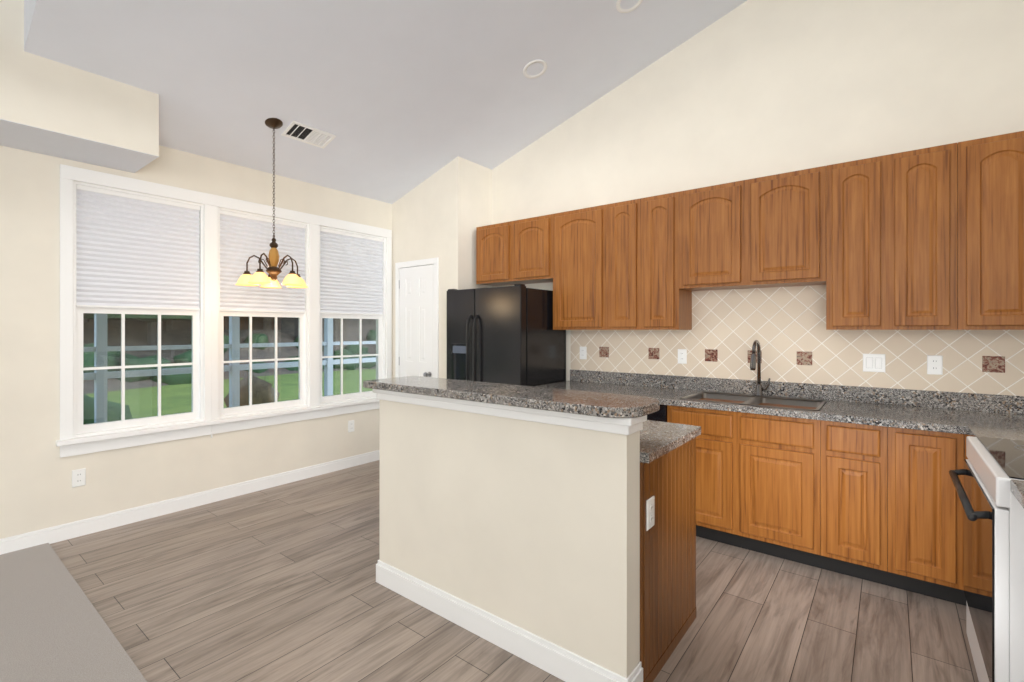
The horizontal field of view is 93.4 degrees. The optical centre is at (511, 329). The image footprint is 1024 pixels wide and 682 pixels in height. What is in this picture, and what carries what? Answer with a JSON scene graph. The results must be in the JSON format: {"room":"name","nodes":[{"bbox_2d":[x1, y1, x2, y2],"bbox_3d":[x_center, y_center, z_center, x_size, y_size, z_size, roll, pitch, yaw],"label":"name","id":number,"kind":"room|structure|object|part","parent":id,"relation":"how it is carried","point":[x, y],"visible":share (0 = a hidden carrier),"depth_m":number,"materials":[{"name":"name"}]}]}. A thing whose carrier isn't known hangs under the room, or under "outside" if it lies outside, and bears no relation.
{"room":"kitchen","nodes":[
{"label":"kitchen","id":0,"kind":"room"},
{"bbox_2d":[0,119,158,172],"bbox_3d":[-4.113,-1.125,1.244,0.530,0.002,5.220,0,0,38],"label":"ceiling","id":1,"kind":"structure","parent":0,"point":[35,139],"depth_m":2.99,"materials":[{"name":"white paint"}]},
{"bbox_2d":[24,0,746,203],"bbox_3d":[-1.399,-2.507,0.881,5.650,2.395,8.400,0,0,38],"label":"ceiling","id":2,"kind":"structure","parent":0,"point":[399,99],"depth_m":3.41,"materials":[{"name":"white paint"}]},
{"bbox_2d":[235,118,307,287],"bbox_3d":[-1.782,-0.952,3.642,0.502,1.243,0.487,0,0,38],"label":"chandelier","id":3,"kind":"object","parent":2,"relation":"hanging from","point":[292,279],"visible":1,"depth_m":3.60,"materials":[{"name":"yellow glass"}]},
{"bbox_3d":[-1.792,-1.114,3.629,0.019,0.827,0.019,0,0,38],"label":"chain","id":4,"kind":"part","parent":3,"relation":"part of","materials":[{"name":"brown metal"}]},
{"bbox_2d":[281,121,335,148],"bbox_3d":[-1.619,-1.552,3.849,0.200,0.009,0.360,-21,-13,36],"label":"ceiling vent","id":5,"kind":"object","parent":2,"relation":"in","point":[301,132],"visible":1,"depth_m":3.84,"materials":[{"name":"white metal"}]},
{"bbox_2d":[523,60,546,78],"bbox_3d":[0.176,-2.013,3.712,0.194,0.026,0.194,-21,-13,36],"label":"recessed light","id":6,"kind":"object","parent":2,"relation":"in","point":[543,62],"visible":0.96,"depth_m":3.71,"materials":[{"name":"white plastic"}]},
{"bbox_2d":[616,0,642,12],"bbox_3d":[0.799,-2.241,3.275,0.194,0.026,0.194,-21,-13,36],"label":"recessed light","id":7,"kind":"object","parent":2,"relation":"in","point":[619,8],"visible":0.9,"depth_m":3.33,"materials":[{"name":"white plastic"}]},
{"bbox_2d":[0,0,1023,538],"bbox_3d":[-1.399,-1.270,0.881,5.550,5.300,8.300,0,0,38],"label":"wall","id":8,"kind":"structure","parent":0,"point":[754,88],"depth_m":3.32,"materials":[{"name":"beige paint"}]},
{"bbox_2d":[72,468,85,487],"bbox_3d":[-2.893,0.990,3.222,0.009,0.115,0.070,0,0,38],"label":"electrical outlet","id":9,"kind":"object","parent":8,"relation":"attached to","point":[79,475],"depth_m":3.22,"materials":[{"name":"white plastic"}]},
{"bbox_2d":[0,450,379,554],"bbox_3d":[-3.607,1.327,2.294,0.030,0.104,7.498,0,0,38],"label":"baseboard","id":10,"kind":"structure","parent":8,"relation":"attached to","point":[59,533],"depth_m":3.60,"materials":[{"name":"white wood"}]},
{"bbox_2d":[55,164,391,457],"bbox_3d":[-2.176,-0.109,4.225,0.199,1.942,2.695,0,0,38],"label":"window unit","id":11,"kind":"structure","parent":8,"relation":"in","point":[123,251],"depth_m":3.81,"materials":[{"name":"white"}]},
{"bbox_3d":[-2.390,0.353,3.838,0.012,1.017,0.011,0,0,38],"label":"blind cord","id":12,"kind":"part","parent":11,"relation":"part of","materials":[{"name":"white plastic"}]},
{"bbox_3d":[-2.195,-0.141,4.240,0.041,1.578,2.405,0,0,38],"label":"glass","id":13,"kind":"part","parent":11,"relation":"part of","materials":[{"name":"clear glass"}]},
{"bbox_2d":[348,420,353,431],"bbox_3d":[-1.616,0.970,4.851,0.009,0.115,0.070,0,0,38],"label":"electrical outlet","id":14,"kind":"object","parent":8,"relation":"attached to","point":[350,423],"depth_m":4.85,"materials":[{"name":"white plastic"}]},
{"bbox_2d":[399,264,433,377],"bbox_3d":[-1.016,0.358,4.972,0.541,2.027,0.082,0,0,38],"label":"pantry door","id":15,"kind":"structure","parent":8,"relation":"in","point":[416,320],"depth_m":4.99,"materials":[{"name":"white wood"}]},
{"bbox_3d":[-1.028,0.325,4.982,0.510,1.710,0.082,0,0,38],"label":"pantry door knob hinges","id":16,"kind":"part","parent":15,"relation":"part of","materials":[{"name":"silver metal"}]},
{"bbox_2d":[395,257,438,377],"bbox_3d":[-0.993,0.331,4.998,0.660,2.099,0.018,0,0,38],"label":"door frame","id":17,"kind":"structure","parent":8,"relation":"attached to","point":[422,262],"depth_m":4.87,"materials":[{"name":"white wood"}]},
{"bbox_2d":[476,221,531,285],"bbox_3d":[-0.088,-0.730,4.730,0.450,0.560,0.320,0,0,38],"label":"upper cabinet","id":18,"kind":"object","parent":8,"relation":"attached to","point":[493,242],"depth_m":4.60,"materials":[{"name":"brown wood"}]},
{"bbox_2d":[512,214,551,283],"bbox_3d":[0.265,-0.730,4.453,0.449,0.560,0.320,0,0,38],"label":"upper cabinet","id":19,"kind":"object","parent":8,"relation":"attached to","point":[531,237],"depth_m":4.32,"materials":[{"name":"brown wood"}]},
{"bbox_2d":[548,204,607,330],"bbox_3d":[0.645,-0.505,4.155,0.513,1.010,0.320,0,0,38],"label":"upper cabinet","id":20,"kind":"object","parent":8,"relation":"attached to","point":[579,279],"depth_m":4.01,"materials":[{"name":"brown wood"}]},
{"bbox_2d":[580,347,586,359],"bbox_3d":[0.640,0.210,4.349,0.070,0.115,0.009,0,0,38],"label":"electrical outlet","id":21,"kind":"object","parent":8,"relation":"attached to","point":[583,350],"depth_m":4.34,"materials":[{"name":"white plastic"}]},
{"bbox_2d":[608,199,639,330],"bbox_3d":[0.962,-0.505,3.907,0.292,1.010,0.320,0,0,38],"label":"upper cabinet","id":22,"kind":"object","parent":8,"relation":"attached to","point":[623,217],"depth_m":3.78,"materials":[{"name":"brown wood"}]},
{"bbox_2d":[640,192,695,330],"bbox_3d":[1.191,-0.505,3.727,0.291,1.010,0.320,0,0,38],"label":"upper cabinet","id":23,"kind":"object","parent":8,"relation":"attached to","point":[663,307],"depth_m":3.60,"materials":[{"name":"brown wood"}]},
{"bbox_2d":[678,349,686,363],"bbox_3d":[1.340,0.210,3.800,0.070,0.115,0.009,0,0,38],"label":"electrical outlet","id":24,"kind":"object","parent":8,"relation":"attached to","point":[682,353],"depth_m":3.80,"materials":[{"name":"white plastic"}]},
{"bbox_2d":[680,180,755,294],"bbox_3d":[1.486,-0.655,3.496,0.451,0.710,0.320,0,0,38],"label":"upper cabinet","id":25,"kind":"object","parent":8,"relation":"attached to","point":[713,219],"depth_m":3.36,"materials":[{"name":"brown wood"}]},
{"bbox_2d":[748,165,827,290],"bbox_3d":[1.841,-0.655,3.217,0.452,0.710,0.320,0,0,38],"label":"upper cabinet","id":26,"kind":"object","parent":8,"relation":"attached to","point":[788,212],"depth_m":3.08,"materials":[{"name":"brown wood"}]},
{"bbox_2d":[570,371,1023,414],"bbox_3d":[1.830,0.415,3.416,3.288,0.101,0.022,0,0,38],"label":"backsplash","id":27,"kind":"structure","parent":8,"relation":"attached to","point":[906,396],"depth_m":3.02,"materials":[{"name":"grey stone"}]},
{"bbox_2d":[824,154,891,330],"bbox_3d":[2.137,-0.505,2.985,0.298,1.010,0.320,0,0,38],"label":"upper cabinet","id":28,"kind":"object","parent":8,"relation":"attached to","point":[858,289],"depth_m":2.85,"materials":[{"name":"brown wood"}]},
{"bbox_2d":[863,354,884,371],"bbox_3d":[2.291,0.210,3.052,0.115,0.115,0.012,0,0,38],"label":"light switch","id":29,"kind":"object","parent":8,"relation":"attached to","point":[873,362],"depth_m":3.05,"materials":[{"name":"white plastic"}]},
{"bbox_2d":[892,141,963,330],"bbox_3d":[2.371,-0.505,2.802,0.298,1.010,0.320,0,0,38],"label":"upper cabinet","id":30,"kind":"object","parent":8,"relation":"attached to","point":[928,183],"depth_m":2.66,"materials":[{"name":"brown wood"}]},
{"bbox_2d":[927,355,942,374],"bbox_3d":[2.521,0.210,2.874,0.070,0.115,0.009,0,0,38],"label":"electrical outlet","id":31,"kind":"object","parent":8,"relation":"attached to","point":[934,362],"depth_m":2.87,"materials":[{"name":"white plastic"}]},
{"bbox_2d":[964,131,1023,330],"bbox_3d":[2.623,-0.505,2.604,0.341,1.010,0.320,0,0,38],"label":"upper cabinet","id":32,"kind":"object","parent":8,"relation":"attached to","point":[993,165],"depth_m":2.50,"materials":[{"name":"brown wood"}]},
{"bbox_2d":[50,460,978,681],"bbox_3d":[-1.399,1.440,0.881,5.550,0.120,8.300,0,0,38],"label":"floor","id":33,"kind":"structure","parent":0,"point":[279,583],"depth_m":2.35,"materials":[{"name":"brown wood"}]},
{"bbox_2d":[0,543,146,681],"bbox_3d":[-2.396,1.374,-0.389,5.248,0.012,4.769,0,0,38],"label":"carpet floor","id":34,"kind":"structure","parent":33,"relation":"on","point":[54,627],"depth_m":2.19,"materials":[{"name":"grey carpet"}]},
{"bbox_2d":[447,284,565,385],"bbox_3d":[-0.072,0.498,4.408,0.863,1.740,0.751,0,0,38],"label":"fridge","id":35,"kind":"object","parent":33,"relation":"on","point":[506,335],"visible":0.52,"depth_m":4.12,"materials":[{"name":"black metal"}]},
{"bbox_3d":[-0.466,0.177,4.313,0.180,0.065,0.002,0,0,38],"label":"dispenser panel","id":36,"kind":"part","parent":35,"relation":"part of","materials":[{"name":"grey plastic"}]},
{"bbox_2d":[376,384,698,681],"bbox_3d":[0.070,0.877,2.475,1.483,1.005,0.750,0,0,38],"label":"kitchen island","id":37,"kind":"object","parent":33,"relation":"on","point":[512,519],"depth_m":2.03,"materials":[{"name":"beige paint"}]},
{"bbox_2d":[375,388,642,431],"bbox_3d":[-0.122,0.362,2.235,1.474,0.035,0.131,0,0,38],"label":"trim","id":38,"kind":"structure","parent":37,"relation":"on","point":[455,401],"depth_m":1.99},
{"bbox_2d":[646,496,654,530],"bbox_3d":[0.539,0.710,1.865,0.009,0.115,0.070,0,0,38],"label":"electrical outlet","id":39,"kind":"object","parent":37,"relation":"attached to","point":[650,503],"depth_m":1.86,"materials":[{"name":"white plastic"}]},
{"bbox_3d":[0.678,0.943,2.081,0.039,0.874,0.620,0,0,38],"label":"panel","id":40,"kind":"part","parent":37,"relation":"part of","materials":[{"name":"brown wood"}]},
{"bbox_2d":[647,426,700,463],"bbox_3d":[0.122,0.485,2.534,1.505,0.040,0.644,0,0,38],"label":"island countertop","id":41,"kind":"structure","parent":37,"relation":"on","point":[687,437],"depth_m":2.02,"materials":[{"name":"grey stone"}]},
{"bbox_2d":[667,407,735,545],"bbox_3d":[1.406,0.943,3.363,0.438,0.874,0.628,0,0,38],"label":"base cabinet","id":42,"kind":"object","parent":33,"relation":"on","point":[716,444],"depth_m":3.07,"materials":[{"name":"brown wood"}]},
{"bbox_2d":[736,411,823,568],"bbox_3d":[1.752,0.943,3.092,0.440,0.874,0.628,0,0,38],"label":"base cabinet","id":43,"kind":"object","parent":33,"relation":"on","point":[780,462],"depth_m":2.84,"materials":[{"name":"brown wood"}]},
{"bbox_2d":[536,379,1023,434],"bbox_3d":[1.636,0.485,3.167,3.290,0.040,0.653,0,0,38],"label":"countertop","id":44,"kind":"structure","parent":43,"relation":"on","point":[948,420],"depth_m":2.74,"materials":[{"name":"grey stone"}]},
{"bbox_2d":[647,405,666,421],"bbox_3d":[0.970,0.889,3.652,0.594,0.763,0.612,0,0,38],"label":"dishwasher","id":45,"kind":"object","parent":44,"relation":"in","point":[660,414],"visible":0.08,"depth_m":3.27,"materials":[{"name":"black"}]},
{"bbox_2d":[680,379,827,410],"bbox_3d":[1.591,0.514,3.195,0.792,0.276,0.494,0,0,38],"label":"sink","id":46,"kind":"object","parent":44,"relation":"in","point":[796,395],"depth_m":3.37,"materials":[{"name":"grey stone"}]},
{"bbox_2d":[749,339,770,396],"bbox_3d":[1.688,0.265,3.281,0.104,0.392,0.240,0,0,38],"label":"faucet","id":47,"kind":"object","parent":44,"relation":"on","point":[759,390],"depth_m":3.35,"materials":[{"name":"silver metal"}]},
{"bbox_2d":[824,423,891,586],"bbox_3d":[2.043,0.943,2.864,0.300,0.874,0.628,0,0,38],"label":"base cabinet","id":48,"kind":"object","parent":33,"relation":"on","point":[857,459],"depth_m":2.61,"materials":[{"name":"brown wood"}]},
{"bbox_2d":[892,427,967,605],"bbox_3d":[2.276,0.943,2.680,0.294,0.874,0.628,0,0,38],"label":"base cabinet","id":49,"kind":"object","parent":33,"relation":"on","point":[928,510],"depth_m":2.43,"materials":[{"name":"brown wood"}]},
{"bbox_2d":[968,427,1023,440],"bbox_3d":[2.381,0.485,2.004,0.683,0.040,0.268,0,0,38],"label":"countertop","id":50,"kind":"structure","parent":49,"relation":"on","point":[993,432],"depth_m":2.18,"materials":[{"name":"grey stone"}]},
{"bbox_2d":[949,436,1023,681],"bbox_3d":[2.023,0.845,1.625,0.774,1.070,0.760,0,0,38],"label":"range","id":51,"kind":"object","parent":33,"relation":"on","point":[993,549],"visible":1,"depth_m":1.59,"materials":[{"name":"white metal"}]},
{"bbox_3d":[1.743,0.617,1.844,0.062,0.040,0.640,0,0,38],"label":"handle","id":52,"kind":"part","parent":51,"relation":"part of","materials":[{"name":"black plastic"}]},
{"bbox_2d":[1010,479,1023,507],"bbox_3d":[1.533,0.872,0.923,0.683,1.014,0.944,0,0,38],"label":"countertop","id":53,"kind":"object","parent":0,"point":[1017,488],"visible":1,"depth_m":1.43,"materials":[{"name":"grey stone"}]},
{"label":"outside","id":54,"kind":"structure","parent":0,"visible":0},
{"bbox_2d":[83,313,375,423],"bbox_3d":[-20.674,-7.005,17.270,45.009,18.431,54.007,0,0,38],"label":"window panes","id":55,"kind":"object","parent":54,"point":[240,377],"depth_m":14.59,"materials":[{"name":"clear glass"}]}
]}

